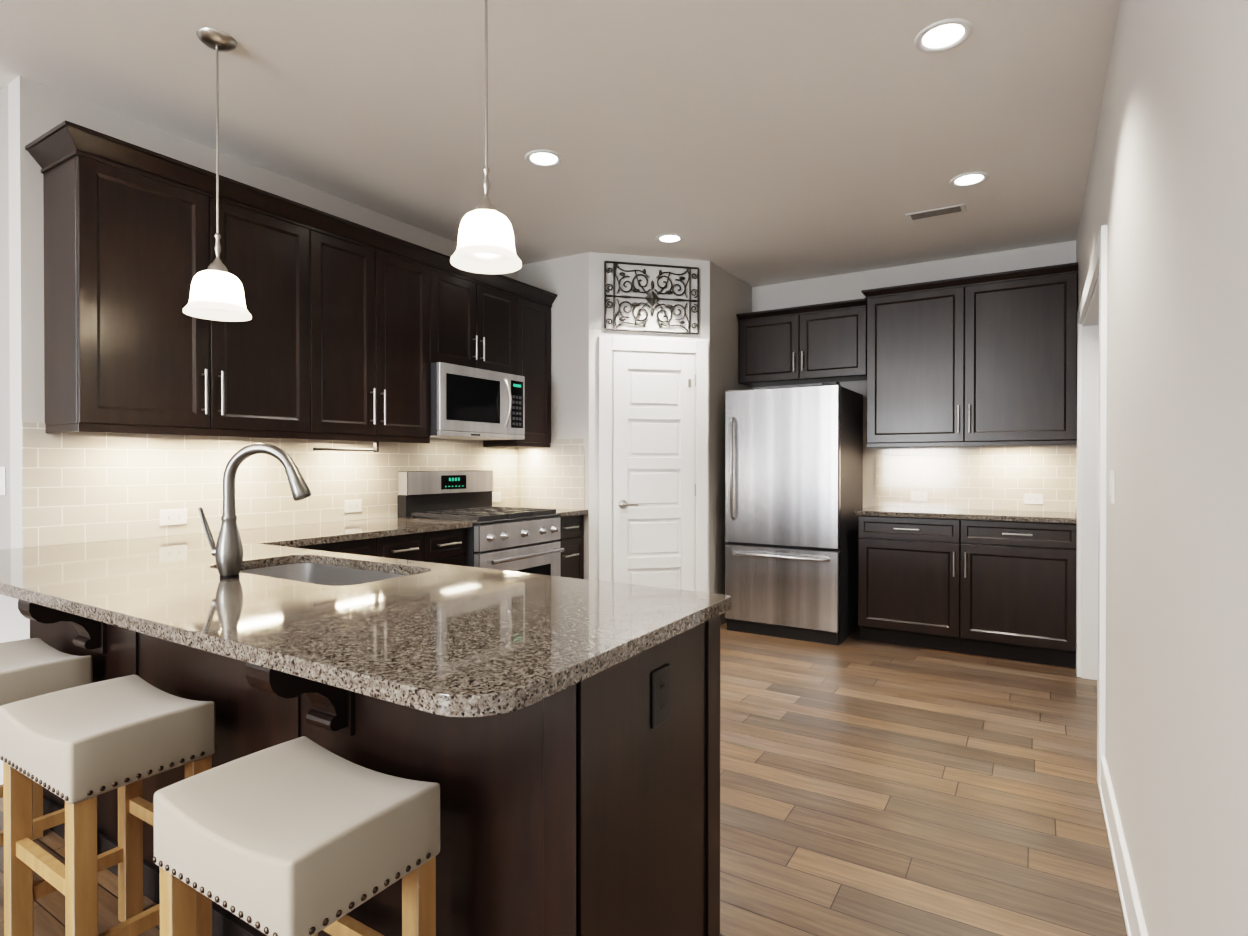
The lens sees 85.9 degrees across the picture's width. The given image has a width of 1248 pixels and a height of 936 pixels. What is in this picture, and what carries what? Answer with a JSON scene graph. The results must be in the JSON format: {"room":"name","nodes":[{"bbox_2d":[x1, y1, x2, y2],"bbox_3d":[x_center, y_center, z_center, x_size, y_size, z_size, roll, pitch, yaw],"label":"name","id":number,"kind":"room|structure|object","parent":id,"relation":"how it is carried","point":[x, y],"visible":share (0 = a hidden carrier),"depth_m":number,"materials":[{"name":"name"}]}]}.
{"room":"kitchen","nodes":[
{"label":"kitchen","id":0,"kind":"room"},
{"bbox_2d":[0,85,10,549],"bbox_3d":[-4.060,-0.154,3.728,3.880,2.740,0.120,0,0,32],"label":"wall","id":1,"kind":"structure","parent":0,"point":[5,533],"depth_m":2.69,"materials":[{"name":"grey paint"}]},
{"bbox_2d":[0,467,5,494],"bbox_3d":[-2.508,0.052,2.701,0.072,0.115,0.010,0,0,32],"label":"light switch","id":2,"kind":"object","parent":1,"relation":"attached to","point":[2,480],"visible":1,"depth_m":2.69,"materials":[{"name":"white plastic"}]},
{"bbox_2d":[0,594,29,642],"bbox_3d":[-2.225,0.782,2.497,0.300,0.882,0.070,0,0,32],"label":"wall","id":3,"kind":"structure","parent":0,"point":[14,624],"depth_m":2.48,"materials":[{"name":"grey paint"}]},
{"bbox_2d":[0,760,2,784],"bbox_3d":[-2.248,1.156,2.463,0.300,0.135,0.015,0,0,32],"label":"baseboard","id":4,"kind":"structure","parent":3,"relation":"attached to","point":[1,772],"depth_m":2.50,"materials":[{"name":"white"}]},
{"bbox_2d":[8,75,517,548],"bbox_3d":[-1.195,-0.159,4.575,0.120,2.740,4.560,0,0,32],"label":"wall","id":5,"kind":"structure","parent":0,"point":[36,110],"depth_m":2.65,"materials":[{"name":"grey paint"}]},
{"bbox_2d":[37,128,316,435],"bbox_3d":[-1.916,-0.703,2.972,0.318,1.069,0.936,0,0,32],"label":"upper cabinet","id":6,"kind":"object","parent":5,"relation":"attached to","point":[128,232],"depth_m":2.74,"materials":[{"name":"brown wood"}]},
{"bbox_2d":[22,422,517,547],"bbox_3d":[-1.564,0.058,3.846,0.009,0.485,2.928,0,0,32],"label":"wall tile","id":7,"kind":"structure","parent":5,"relation":"attached to","point":[80,487],"depth_m":3.14,"materials":[{"name":"beige tile"}]},
{"bbox_2d":[159,509,186,525],"bbox_3d":[-2.045,0.223,3.046,0.008,0.072,0.115,0,0,32],"label":"outlet","id":8,"kind":"object","parent":7,"relation":"attached to","point":[172,517],"depth_m":3.04,"materials":[{"name":"white plastic"}]},
{"bbox_2d":[344,499,361,512],"bbox_3d":[-1.553,0.218,3.847,0.008,0.072,0.115,0,0,32],"label":"outlet","id":9,"kind":"object","parent":7,"relation":"attached to","point":[350,506],"depth_m":3.84,"materials":[{"name":"white plastic"}]},
{"bbox_2d":[492,492,500,501],"bbox_3d":[-0.932,0.212,4.862,0.008,0.072,0.115,0,0,32],"label":"outlet","id":10,"kind":"object","parent":7,"relation":"attached to","point":[496,496],"depth_m":4.87,"materials":[{"name":"white plastic"}]},
{"bbox_2d":[281,212,432,439],"bbox_3d":[-1.472,-0.708,3.696,0.318,1.069,0.764,0,0,32],"label":"upper cabinet","id":11,"kind":"object","parent":5,"relation":"attached to","point":[350,331],"depth_m":3.58,"materials":[{"name":"brown wood"}]},
{"bbox_2d":[433,256,520,375],"bbox_3d":[-1.071,-0.935,4.349,0.318,0.622,0.770,0,0,32],"label":"upper cabinet","id":12,"kind":"object","parent":5,"relation":"attached to","point":[477,317],"depth_m":4.25,"materials":[{"name":"brown wood"}]},
{"bbox_2d":[430,362,524,440],"bbox_3d":[-1.011,-0.406,4.314,0.457,0.428,0.762,0,0,32],"label":"microwave","id":13,"kind":"object","parent":12,"relation":"attached to","point":[468,403],"visible":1,"depth_m":4.16,"materials":[{"name":"metal"}]},
{"bbox_2d":[483,284,552,446],"bbox_3d":[-0.769,-0.715,4.844,0.318,1.069,0.387,0,0,32],"label":"upper cabinet","id":14,"kind":"object","parent":5,"relation":"attached to","point":[536,306],"depth_m":4.78,"materials":[{"name":"brown wood"}]},
{"bbox_2d":[0,0,1119,286],"bbox_3d":[-2.343,-1.537,1.717,9.100,0.050,10.700,0,0,32],"label":"ceiling","id":15,"kind":"structure","parent":0,"point":[758,142],"depth_m":2.83,"materials":[{"name":"white paint"}]},
{"bbox_2d":[183,28,251,321],"bbox_3d":[-1.438,-1.028,2.374,0.210,0.975,0.210,0,0,32],"label":"pendant light","id":16,"kind":"object","parent":15,"relation":"hanging from","point":[216,292],"visible":1,"depth_m":2.35,"materials":[{"name":"white glass"}]},
{"bbox_2d":[450,0,521,273],"bbox_3d":[-0.411,-1.061,2.002,0.210,0.905,0.210,0,0,32],"label":"pendant light","id":17,"kind":"object","parent":15,"relation":"hanging from","point":[485,245],"visible":1,"depth_m":1.97,"materials":[{"name":"white glass"}]},
{"bbox_2d":[525,150,562,166],"bbox_3d":[-0.394,-1.518,3.296,0.184,0.007,0.184,0,0,32],"label":"recessed light","id":18,"kind":"object","parent":15,"relation":"in","point":[543,158],"visible":1,"depth_m":3.29,"materials":[{"name":"white plastic"}]},
{"bbox_2d":[656,234,683,243],"bbox_3d":[0.304,-1.525,4.464,0.184,0.007,0.184,0,0,32],"label":"recessed light","id":19,"kind":"object","parent":15,"relation":"in","point":[669,238],"visible":0.98,"depth_m":4.46,"materials":[{"name":"white"}]},
{"bbox_2d":[905,204,966,220],"bbox_3d":[1.858,-1.522,3.998,0.320,0.007,0.120,0,0,32],"label":"ceiling vent","id":20,"kind":"object","parent":15,"relation":"in","point":[937,212],"visible":1,"depth_m":3.99,"materials":[{"name":"white metal"}]},
{"bbox_2d":[915,18,972,52],"bbox_3d":[1.119,-1.512,2.352,0.184,0.007,0.184,0,0,32],"label":"recessed light","id":21,"kind":"object","parent":15,"relation":"in","point":[944,35],"visible":1,"depth_m":2.35,"materials":[{"name":"white plastic"}]},
{"bbox_2d":[950,172,988,186],"bbox_3d":[1.820,-1.519,3.538,0.184,0.007,0.184,0,0,32],"label":"recessed light","id":22,"kind":"object","parent":15,"relation":"in","point":[969,179],"visible":1,"depth_m":3.54,"materials":[{"name":"white plastic"}]},
{"bbox_2d":[0,622,1126,935],"bbox_3d":[-2.343,1.253,1.734,9.100,0.050,10.700,0,0,32],"label":"floor","id":23,"kind":"structure","parent":0,"point":[874,788],"depth_m":2.47,"materials":[{"name":"brown wood"}]},
{"bbox_2d":[0,638,92,845],"bbox_3d":[-1.869,0.896,2.027,0.423,0.660,0.303,0,0,32],"label":"stool","id":24,"kind":"object","parent":23,"relation":"on","point":[32,667],"visible":0.52,"depth_m":1.99,"materials":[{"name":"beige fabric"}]},
{"bbox_2d":[0,674,216,935],"bbox_3d":[-1.254,0.899,1.633,0.423,0.660,0.303,0,0,32],"label":"stool","id":25,"kind":"object","parent":23,"relation":"on","point":[78,749],"visible":1,"depth_m":1.57,"materials":[{"name":"beige fabric"}]},
{"bbox_2d":[166,537,381,763],"bbox_3d":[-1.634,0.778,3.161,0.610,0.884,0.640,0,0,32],"label":"base cabinet","id":26,"kind":"object","parent":23,"relation":"on","point":[258,708],"depth_m":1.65,"materials":[{"name":"brown wood"}]},
{"bbox_2d":[239,517,472,542],"bbox_3d":[-1.438,0.319,3.426,0.642,0.031,1.201,0,0,32],"label":"countertop","id":27,"kind":"structure","parent":26,"relation":"on","point":[329,532],"depth_m":3.36,"materials":[{"name":"stone"}]},
{"bbox_2d":[0,531,730,716],"bbox_3d":[-1.107,0.427,1.991,2.706,0.230,0.900,0,0,32],"label":"countertop","id":28,"kind":"structure","parent":26,"relation":"on","point":[448,640],"depth_m":1.47,"materials":[{"name":"stone"}]},
{"bbox_2d":[198,443,311,578],"bbox_3d":[-1.050,0.120,1.915,0.284,0.383,0.179,0,0,32],"label":"faucet","id":29,"kind":"object","parent":28,"relation":"on","point":[227,551],"visible":1,"depth_m":1.90,"materials":[{"name":"silver metal"}]},
{"bbox_2d":[152,736,440,935],"bbox_3d":[-0.586,0.901,1.212,0.423,0.660,0.303,0,0,32],"label":"stool","id":30,"kind":"object","parent":23,"relation":"on","point":[303,836],"visible":1,"depth_m":1.15,"materials":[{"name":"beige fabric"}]},
{"bbox_2d":[382,528,465,718],"bbox_3d":[-1.309,0.775,3.692,0.610,0.884,0.605,0,0,32],"label":"base cabinet","id":31,"kind":"object","parent":23,"relation":"on","point":[444,546],"depth_m":3.54,"materials":[{"name":"brown wood"}]},
{"bbox_2d":[397,470,564,576],"bbox_3d":[-0.871,0.616,4.235,0.743,1.195,0.758,0,0,32],"label":"range","id":32,"kind":"object","parent":23,"relation":"on","point":[514,539],"visible":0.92,"depth_m":4.14,"materials":[{"name":"grey metal"}]},
{"bbox_2d":[555,515,583,578],"bbox_3d":[-0.644,0.768,4.777,0.610,0.884,0.378,0,0,32],"label":"base cabinet","id":33,"kind":"object","parent":23,"relation":"on","point":[571,527],"depth_m":4.66,"materials":[{"name":"brown wood"}]},
{"bbox_2d":[516,507,587,516],"bbox_3d":[-0.622,0.311,4.757,0.641,0.031,0.371,0,0,32],"label":"countertop","id":34,"kind":"structure","parent":33,"relation":"on","point":[564,512],"depth_m":4.66,"materials":[{"name":"stone"}]},
{"bbox_2d":[725,381,862,644],"bbox_3d":[1.281,0.308,5.059,0.832,1.800,0.823,0,0,32],"label":"refrigerator","id":35,"kind":"object","parent":23,"relation":"on","point":[793,479],"visible":1,"depth_m":4.76,"materials":[{"name":"grey metal"}]},
{"bbox_2d":[858,515,961,652],"bbox_3d":[2.058,0.769,4.761,0.638,0.884,0.610,0,0,32],"label":"base cabinet","id":36,"kind":"object","parent":23,"relation":"on","point":[910,568],"depth_m":4.50,"materials":[{"name":"brown wood"}]},
{"bbox_2d":[962,519,1076,667],"bbox_3d":[2.602,0.771,4.427,0.638,0.884,0.610,0,0,32],"label":"base cabinet","id":37,"kind":"object","parent":23,"relation":"on","point":[1000,589],"depth_m":4.17,"materials":[{"name":"brown wood"}]},
{"bbox_2d":[854,506,1076,523],"bbox_3d":[2.311,0.312,4.580,1.296,0.031,0.627,0,0,32],"label":"countertop","id":38,"kind":"structure","parent":37,"relation":"on","point":[1005,515],"depth_m":4.40,"materials":[{"name":"stone"}]},
{"bbox_2d":[518,252,751,624],"bbox_3d":[0.142,-0.164,5.404,1.294,2.740,1.510,0,0,32],"label":"wall","id":39,"kind":"structure","parent":0,"point":[575,283],"depth_m":4.88,"materials":[{"name":"white paint"}]},
{"bbox_2d":[518,438,584,508],"bbox_3d":[-0.540,0.042,4.930,0.604,0.505,0.009,0,0,32],"label":"wall tile","id":40,"kind":"structure","parent":39,"relation":"attached to","point":[552,475],"depth_m":4.91,"materials":[{"name":"beige tile"}]},
{"bbox_2d":[604,261,698,334],"bbox_3d":[0.206,-1.226,4.847,0.713,0.493,0.016,0,0,-13],"label":"art","id":41,"kind":"object","parent":39,"relation":"attached to","point":[652,298],"visible":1,"depth_m":4.84,"materials":[{"name":"grey metal"}]},
{"bbox_2d":[598,336,708,592],"bbox_3d":[0.220,0.138,4.860,0.824,2.142,0.024,0,0,-13],"label":"trim","id":42,"kind":"structure","parent":39,"relation":"attached to","point":[609,346],"depth_m":4.82,"materials":[{"name":"white wood"}]},
{"bbox_2d":[613,352,695,590],"bbox_3d":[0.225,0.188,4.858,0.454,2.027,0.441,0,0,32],"label":"pantry door","id":43,"kind":"structure","parent":39,"relation":"in","point":[654,489],"depth_m":4.86,"materials":[{"name":"white wood"}]},
{"bbox_2d":[752,241,1075,512],"bbox_3d":[1.594,-0.164,5.470,3.700,2.740,0.120,0,0,32],"label":"wall","id":44,"kind":"structure","parent":0,"point":[836,288],"depth_m":5.19,"materials":[{"name":"grey paint"}]},
{"bbox_2d":[736,298,863,386],"bbox_3d":[1.432,-0.953,5.305,0.996,0.540,0.318,0,0,32],"label":"upper cabinet","id":45,"kind":"object","parent":44,"relation":"attached to","point":[801,344],"depth_m":5.16,"materials":[{"name":"brown wood"}]},
{"bbox_2d":[864,278,967,445],"bbox_3d":[2.131,-0.731,4.878,0.641,1.100,0.318,0,0,32],"label":"upper cabinet","id":46,"kind":"object","parent":44,"relation":"attached to","point":[916,337],"depth_m":4.73,"materials":[{"name":"brown wood"}]},
{"bbox_2d":[875,445,1074,511],"bbox_3d":[2.488,0.052,4.846,1.278,0.485,0.009,0,0,32],"label":"wall tile","id":47,"kind":"structure","parent":44,"relation":"attached to","point":[988,477],"depth_m":4.81,"materials":[{"name":"beige tile"}]},
{"bbox_2d":[1024,494,1042,503],"bbox_3d":[2.825,0.214,4.629,0.115,0.072,0.008,0,0,32],"label":"outlet","id":48,"kind":"object","parent":47,"relation":"attached to","point":[1028,498],"depth_m":4.63,"materials":[{"name":"white plastic"}]},
{"bbox_2d":[968,262,1077,445],"bbox_3d":[2.677,-0.729,4.544,0.640,1.100,0.318,0,0,32],"label":"upper cabinet","id":49,"kind":"object","parent":44,"relation":"attached to","point":[985,360],"depth_m":4.40,"materials":[{"name":"brown wood"}]},
{"bbox_2d":[1075,0,1247,935],"bbox_3d":[0.361,-0.132,0.033,0.120,2.740,10.440,0,0,32],"label":"wall","id":50,"kind":"structure","parent":0,"point":[1165,200],"depth_m":1.27,"materials":[{"name":"grey paint"}]},
{"bbox_2d":[1076,225,1107,787],"bbox_3d":[2.304,0.149,3.219,0.145,2.140,1.680,0,0,32],"label":"trim","id":51,"kind":"structure","parent":50,"relation":"attached to","point":[1091,486],"depth_m":3.84,"materials":[{"name":"white paint"}]},
{"bbox_2d":[1110,470,1114,503],"bbox_3d":[1.674,0.065,2.302,0.010,0.115,0.072,0,0,32],"label":"light switch","id":52,"kind":"object","parent":50,"relation":"attached to","point":[1112,489],"visible":0.98,"depth_m":2.26,"materials":[{"name":"white plastic"}]},
{"bbox_2d":[1099,756,1147,935],"bbox_3d":[0.301,1.171,0.077,0.020,0.135,10.440,0,0,32],"label":"baseboard","id":53,"kind":"structure","parent":50,"relation":"attached to","point":[1135,923],"depth_m":1.95,"materials":[{"name":"white"}]}
]}

